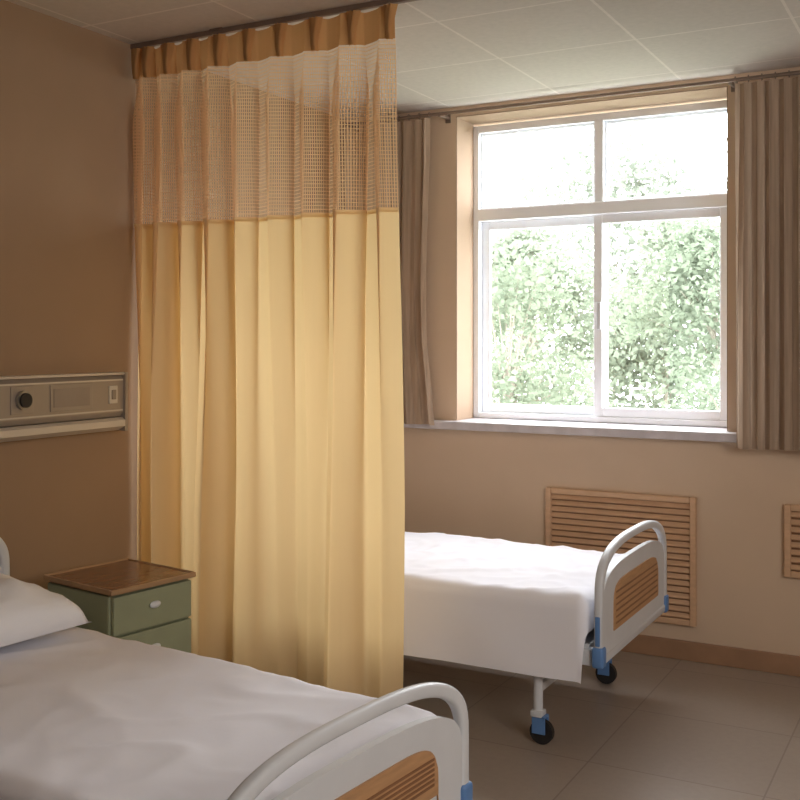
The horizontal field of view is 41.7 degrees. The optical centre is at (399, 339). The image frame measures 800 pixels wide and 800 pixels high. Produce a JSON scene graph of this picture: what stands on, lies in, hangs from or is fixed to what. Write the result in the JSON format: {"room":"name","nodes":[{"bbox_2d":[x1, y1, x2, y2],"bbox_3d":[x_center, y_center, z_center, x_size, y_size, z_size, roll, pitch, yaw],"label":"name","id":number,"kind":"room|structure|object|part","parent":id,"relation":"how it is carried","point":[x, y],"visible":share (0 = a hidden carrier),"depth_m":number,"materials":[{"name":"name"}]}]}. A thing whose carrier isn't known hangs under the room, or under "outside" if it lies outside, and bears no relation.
{"room":"hospital room","nodes":[
{"label":"hospital room","id":0,"kind":"room"},
{"bbox_2d":[0,0,345,589],"bbox_3d":[-2.079,0.140,2.768,0.200,2.720,7.670,0,0,29],"label":"wall","id":1,"kind":"structure","parent":0,"point":[68,290],"depth_m":4.07,"materials":[{"name":"beige paint"}]},
{"bbox_2d":[0,372,127,441],"bbox_3d":[-1.661,0.245,3.220,0.101,0.234,2.265,0,0,29],"label":"bed head panel","id":2,"kind":"object","parent":1,"relation":"attached to","point":[45,405],"visible":1,"depth_m":3.90,"materials":[{"name":"metal"}]},
{"bbox_2d":[10,386,32,414],"bbox_3d":[-1.338,0.215,3.736,0.028,0.100,0.100,0,0,29],"label":"outlet","id":3,"kind":"object","parent":2,"relation":"attached to","point":[21,397],"depth_m":3.72,"materials":[{"name":"plastic"}]},
{"bbox_3d":[-1.641,0.158,3.204,0.004,0.006,2.235,0,0,29],"label":"thin rail","id":4,"kind":"part","parent":2,"relation":"part of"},
{"bbox_3d":[-1.641,0.278,3.204,0.004,0.006,2.235,0,0,29],"label":"thin rail","id":5,"kind":"part","parent":2,"relation":"part of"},
{"bbox_3d":[-1.671,0.134,3.220,0.082,0.009,2.255,0,0,29],"label":"trim","id":6,"kind":"part","parent":2,"relation":"part of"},
{"bbox_3d":[-1.670,0.334,3.220,0.085,0.052,2.255,0,0,29],"label":"handrail","id":7,"kind":"part","parent":2,"relation":"part of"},
{"bbox_3d":[-1.235,0.215,3.948,0.006,0.100,0.210,0,0,29],"label":"plate","id":8,"kind":"part","parent":2,"relation":"part of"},
{"bbox_3d":[-1.232,0.215,3.946,0.003,0.070,0.180,0,0,29],"label":"recess panel","id":9,"kind":"part","parent":2,"relation":"part of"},
{"bbox_2d":[109,385,117,403],"bbox_3d":[-1.131,0.215,4.139,0.006,0.070,0.045,0,0,29],"label":"switch plate","id":10,"kind":"object","parent":2,"relation":"attached to","point":[113,389],"depth_m":4.13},
{"bbox_2d":[6,0,799,119],"bbox_3d":[0.402,-1.270,1.415,5.850,0.100,7.670,0,0,29],"label":"ceiling","id":11,"kind":"structure","parent":0,"point":[450,53],"depth_m":4.22,"materials":[{"name":"tile"}]},
{"bbox_2d":[130,0,417,48],"bbox_3d":[-0.098,-1.210,3.789,2.300,0.020,0.040,0,0,29],"label":"track","id":12,"kind":"object","parent":11,"relation":"attached to","point":[378,3],"visible":0.95,"depth_m":3.99,"materials":[{"name":"metal"}]},
{"bbox_2d":[131,3,404,697],"bbox_3d":[-0.553,0.052,4.039,1.255,2.496,0.179,0,0,31],"label":"privacy curtain","id":13,"kind":"object","parent":12,"relation":"hanging from","point":[270,437],"visible":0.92,"depth_m":4.02,"materials":[{"name":"yellow fabric"}]},
{"bbox_3d":[-0.552,-0.770,4.041,1.239,0.610,0.116,0,0,29],"label":"net panel","id":14,"kind":"part","parent":13,"relation":"part of","materials":[{"name":"beige fabric"}]},
{"bbox_3d":[-0.554,0.417,4.037,1.234,1.765,0.175,0,0,30],"label":"cloth panel","id":15,"kind":"part","parent":13,"relation":"part of","materials":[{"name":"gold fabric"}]},
{"bbox_2d":[346,67,799,655],"bbox_3d":[2.166,0.140,4.651,5.450,2.720,0.300,0,0,29],"label":"wall","id":16,"kind":"structure","parent":0,"point":[484,484],"depth_m":5.10,"materials":[{"name":"beige paint"}]},
{"bbox_2d":[404,100,735,442],"bbox_3d":[0.783,-0.345,5.364,2.320,1.620,0.370,0,0,29],"label":"window","id":17,"kind":"structure","parent":16,"relation":"in","point":[602,420],"depth_m":5.36,"materials":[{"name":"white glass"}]},
{"bbox_2d":[481,123,593,208],"bbox_3d":[0.727,-0.910,5.549,0.644,0.410,0.030,0,0,29],"label":"window pane","id":18,"kind":"object","parent":17,"relation":"attached to","point":[529,127],"depth_m":5.57,"materials":[{"name":"glass"}]},
{"bbox_3d":[0.759,-0.125,5.551,0.698,1.030,0.025,0,0,29],"label":"sash","id":19,"kind":"part","parent":17,"relation":"part of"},
{"bbox_3d":[0.783,0.444,5.364,2.320,0.043,0.370,0,0,29],"label":"sill","id":20,"kind":"part","parent":17,"relation":"part of","materials":[{"name":"grey stone"}]},
{"bbox_3d":[1.014,-0.125,5.352,0.022,0.140,0.012,0,0,29],"label":"handle","id":21,"kind":"part","parent":17,"relation":"part of","materials":[{"name":"grey plastic"}]},
{"bbox_3d":[1.294,-0.125,5.223,0.677,1.030,0.030,0,0,29],"label":"sash","id":22,"kind":"part","parent":17,"relation":"part of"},
{"bbox_2d":[605,109,726,200],"bbox_3d":[1.325,-0.910,5.223,0.623,0.410,0.030,0,0,29],"label":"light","id":23,"kind":"object","parent":17,"relation":"attached to","point":[632,117],"depth_m":5.25,"materials":[{"name":"glass"}]},
{"bbox_2d":[343,70,799,131],"bbox_3d":[1.077,-1.165,5.005,3.100,0.050,0.119,0,0,29],"label":"curtain rod","id":24,"kind":"object","parent":16,"relation":"attached to","point":[446,115],"visible":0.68,"depth_m":5.02,"materials":[{"name":"metal"}]},
{"bbox_2d":[358,112,433,424],"bbox_3d":[-0.022,-0.372,5.533,0.468,1.624,0.101,0,0,29],"label":"window curtain","id":25,"kind":"object","parent":24,"relation":"hanging from","point":[413,137],"visible":0.51,"depth_m":5.50,"materials":[{"name":"fabric"}]},
{"bbox_2d":[734,70,799,450],"bbox_3d":[1.735,-0.349,4.593,0.525,1.669,0.080,0,0,25],"label":"window curtain","id":26,"kind":"object","parent":24,"relation":"hanging from","point":[767,113],"visible":1,"depth_m":4.65,"materials":[{"name":"fabric"}]},
{"bbox_2d":[456,86,727,430],"bbox_3d":[0.952,-0.375,5.262,1.385,1.590,0.209,0,0,29],"label":"window frame","id":27,"kind":"structure","parent":16,"relation":"in","point":[464,124],"depth_m":5.54,"materials":[{"name":"beige paint"}]},
{"bbox_2d":[545,487,696,626],"bbox_3d":[1.055,1.035,5.069,0.740,0.600,0.028,0,0,29],"label":"air vent","id":28,"kind":"object","parent":16,"relation":"in","point":[582,519],"visible":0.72,"depth_m":5.03,"materials":[{"name":"beige wood"}]},
{"bbox_2d":[620,634,799,676],"bbox_3d":[2.090,1.455,4.511,5.449,0.090,0.018,0,0,29],"label":"baseboard","id":29,"kind":"structure","parent":16,"relation":"attached to","point":[778,663],"depth_m":4.84,"materials":[{"name":"brown wood"}]},
{"bbox_2d":[784,504,799,578],"bbox_3d":[2.047,0.897,4.528,0.740,0.325,0.028,0,0,29],"label":"air vent","id":30,"kind":"object","parent":16,"relation":"in","point":[791,512],"visible":1,"depth_m":4.68,"materials":[{"name":"beige wood"}]},
{"bbox_3d":[2.047,0.897,4.528,0.684,0.259,0.022,0,0,29],"label":"louvre panel","id":31,"kind":"part","parent":30,"relation":"part of","materials":[{"name":"beige wood"}]},
{"bbox_2d":[403,651,799,799],"bbox_3d":[0.402,1.550,1.415,5.850,0.100,7.670,0,0,29],"label":"floor","id":32,"kind":"structure","parent":0,"point":[665,728],"depth_m":4.02,"materials":[{"name":"tile"}]},
{"bbox_2d":[43,558,195,652],"bbox_3d":[-0.982,1.159,3.690,0.388,0.682,0.364,0,0,38],"label":"nightstand","id":33,"kind":"object","parent":32,"relation":"on","point":[125,598],"visible":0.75,"depth_m":3.60,"materials":[{"name":"green painted wood"},{"name":"brown wood"},{"name":"grey metal"}]},
{"bbox_3d":[-0.984,0.829,3.691,0.383,0.021,0.364,0,0,38],"label":"edge trim","id":34,"kind":"part","parent":33,"relation":"part of","materials":[{"name":"brown wood"}]},
{"bbox_3d":[-0.845,0.911,3.585,0.020,0.127,0.332,0,0,38],"label":"drawer","id":35,"kind":"part","parent":33,"relation":"part of","materials":[{"name":"green wood"}]},
{"bbox_3d":[-0.845,1.049,3.585,0.020,0.132,0.332,0,0,38],"label":"drawer","id":36,"kind":"part","parent":33,"relation":"part of","materials":[{"name":"green wood"}]},
{"bbox_3d":[-0.833,0.900,3.575,0.013,0.025,0.047,0,0,38],"label":"handle","id":37,"kind":"part","parent":33,"relation":"part of","materials":[{"name":"grey plastic"}]},
{"bbox_2d":[0,537,472,799],"bbox_3d":[-0.855,1.050,2.756,1.884,0.900,0.928,0,0,34],"label":"hospital bed","id":38,"kind":"object","parent":32,"relation":"on","point":[426,758],"visible":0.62,"depth_m":2.33,"materials":[{"name":"grey plastic"}]},
{"bbox_3d":[-1.617,0.882,3.271,0.030,0.565,0.912,0,0,34],"label":"headboard","id":39,"kind":"part","parent":38,"relation":"part of","materials":[{"name":"grey plastic"}]},
{"bbox_3d":[-0.093,0.978,2.240,0.030,0.375,0.912,0,0,34],"label":"footboard","id":40,"kind":"part","parent":38,"relation":"part of","materials":[{"name":"grey plastic"}]},
{"bbox_3d":[-0.093,1.026,2.240,0.032,0.162,0.612,0,0,34],"label":"wood panel","id":41,"kind":"part","parent":38,"relation":"part of","materials":[{"name":"orange wood"}]},
{"bbox_2d":[530,520,668,744],"bbox_3d":[0.113,1.050,4.574,1.884,0.900,0.928,0,0,29],"label":"hospital bed","id":42,"kind":"object","parent":32,"relation":"on","point":[630,593],"visible":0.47,"depth_m":3.96,"materials":[{"name":"grey plastic"}]},
{"bbox_3d":[0.515,1.282,3.911,0.048,0.235,0.048,0,0,29],"label":"leg","id":43,"kind":"part","parent":42,"relation":"part of","materials":[{"name":"grey plastic"}]},
{"bbox_3d":[0.113,1.140,4.574,1.780,0.060,0.880,0,0,29],"label":"frame","id":44,"kind":"part","parent":42,"relation":"part of","materials":[{"name":"grey plastic"}]},
{"bbox_3d":[0.702,1.038,3.731,0.018,0.105,0.008,0,0,29],"label":"edge trim","id":45,"kind":"part","parent":42,"relation":"part of","materials":[{"name":"blue plastic"}]},
{"bbox_3d":[0.921,0.950,4.133,0.030,0.430,0.912,0,0,29],"label":"footboard","id":46,"kind":"part","parent":42,"relation":"part of","materials":[{"name":"grey plastic"}]},
{"bbox_3d":[0.921,0.980,4.133,0.032,0.180,0.612,0,0,29],"label":"wood panel","id":47,"kind":"part","parent":42,"relation":"part of","materials":[{"name":"orange wood"}]},
{"bbox_2d":[485,116,726,409],"bbox_3d":[4.344,0.363,21.133,9.335,10.283,2.697,0,0,29],"label":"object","id":48,"kind":"object","parent":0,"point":[637,167],"visible":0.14,"depth_m":20.83,"materials":[{"name":"white"}]},
{"label":"outside","id":49,"kind":"structure","parent":0,"visible":0},
{"bbox_3d":[9.253,5.600,27.416,50.000,0.200,43.000,0,0,29],"label":"ground","id":50,"kind":"structure","parent":49,"visible":0},
{"bbox_2d":[492,231,593,405],"bbox_3d":[0.981,2.219,10.051,2.116,6.571,2.029,0,0,29],"label":"tree","id":51,"kind":"object","parent":50,"relation":"on","point":[508,373],"visible":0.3,"depth_m":9.89,"materials":[{"name":"green plant"}]},
{"bbox_2d":[492,227,627,406],"bbox_3d":[1.899,1.821,15.112,2.704,7.366,2.320,0,0,29],"label":"tree","id":52,"kind":"object","parent":50,"relation":"on","point":[583,338],"visible":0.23,"depth_m":14.97,"materials":[{"name":"green plant"}]},
{"bbox_2d":[554,220,719,409],"bbox_3d":[4.286,1.709,16.816,2.410,7.590,3.223,0,0,-43],"label":"tree","id":53,"kind":"object","parent":50,"relation":"on","point":[641,365],"visible":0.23,"depth_m":16.52,"materials":[{"name":"green plant"}]},
{"bbox_2d":[608,218,719,410],"bbox_3d":[3.475,1.993,11.489,2.360,7.022,2.170,0,0,29],"label":"tree","id":54,"kind":"object","parent":50,"relation":"on","point":[705,245],"visible":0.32,"depth_m":11.34,"materials":[{"name":"green plant"}]},
{"bbox_3d":[0.100,1.015,4.581,1.720,0.155,0.800,0,0,29],"label":"mattress","id":55,"kind":"object","parent":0,"visible":0},
{"bbox_2d":[404,532,624,683],"bbox_3d":[0.118,1.074,4.570,1.752,0.324,0.909,0,0,29],"label":"sheet","id":56,"kind":"object","parent":55,"relation":"on","point":[498,604],"visible":0.49,"depth_m":4.01,"materials":[{"name":"white fabric"}]},
{"bbox_3d":[-0.868,1.015,2.764,1.720,0.155,0.800,0,0,34],"label":"mattress","id":57,"kind":"object","parent":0,"visible":0},
{"bbox_2d":[0,627,435,799],"bbox_3d":[-0.850,1.016,2.752,1.752,0.201,0.907,0,0,34],"label":"sheet","id":58,"kind":"object","parent":57,"relation":"on","point":[86,714],"visible":0.84,"depth_m":2.54,"materials":[{"name":"white fabric"}]},
{"bbox_2d":[0,573,89,647],"bbox_3d":[-1.338,0.810,3.121,0.458,0.167,0.680,0,0,32],"label":"pillow","id":59,"kind":"object","parent":58,"relation":"on","point":[28,611],"visible":1,"depth_m":3.16,"materials":[{"name":"white fabric"}]}
]}

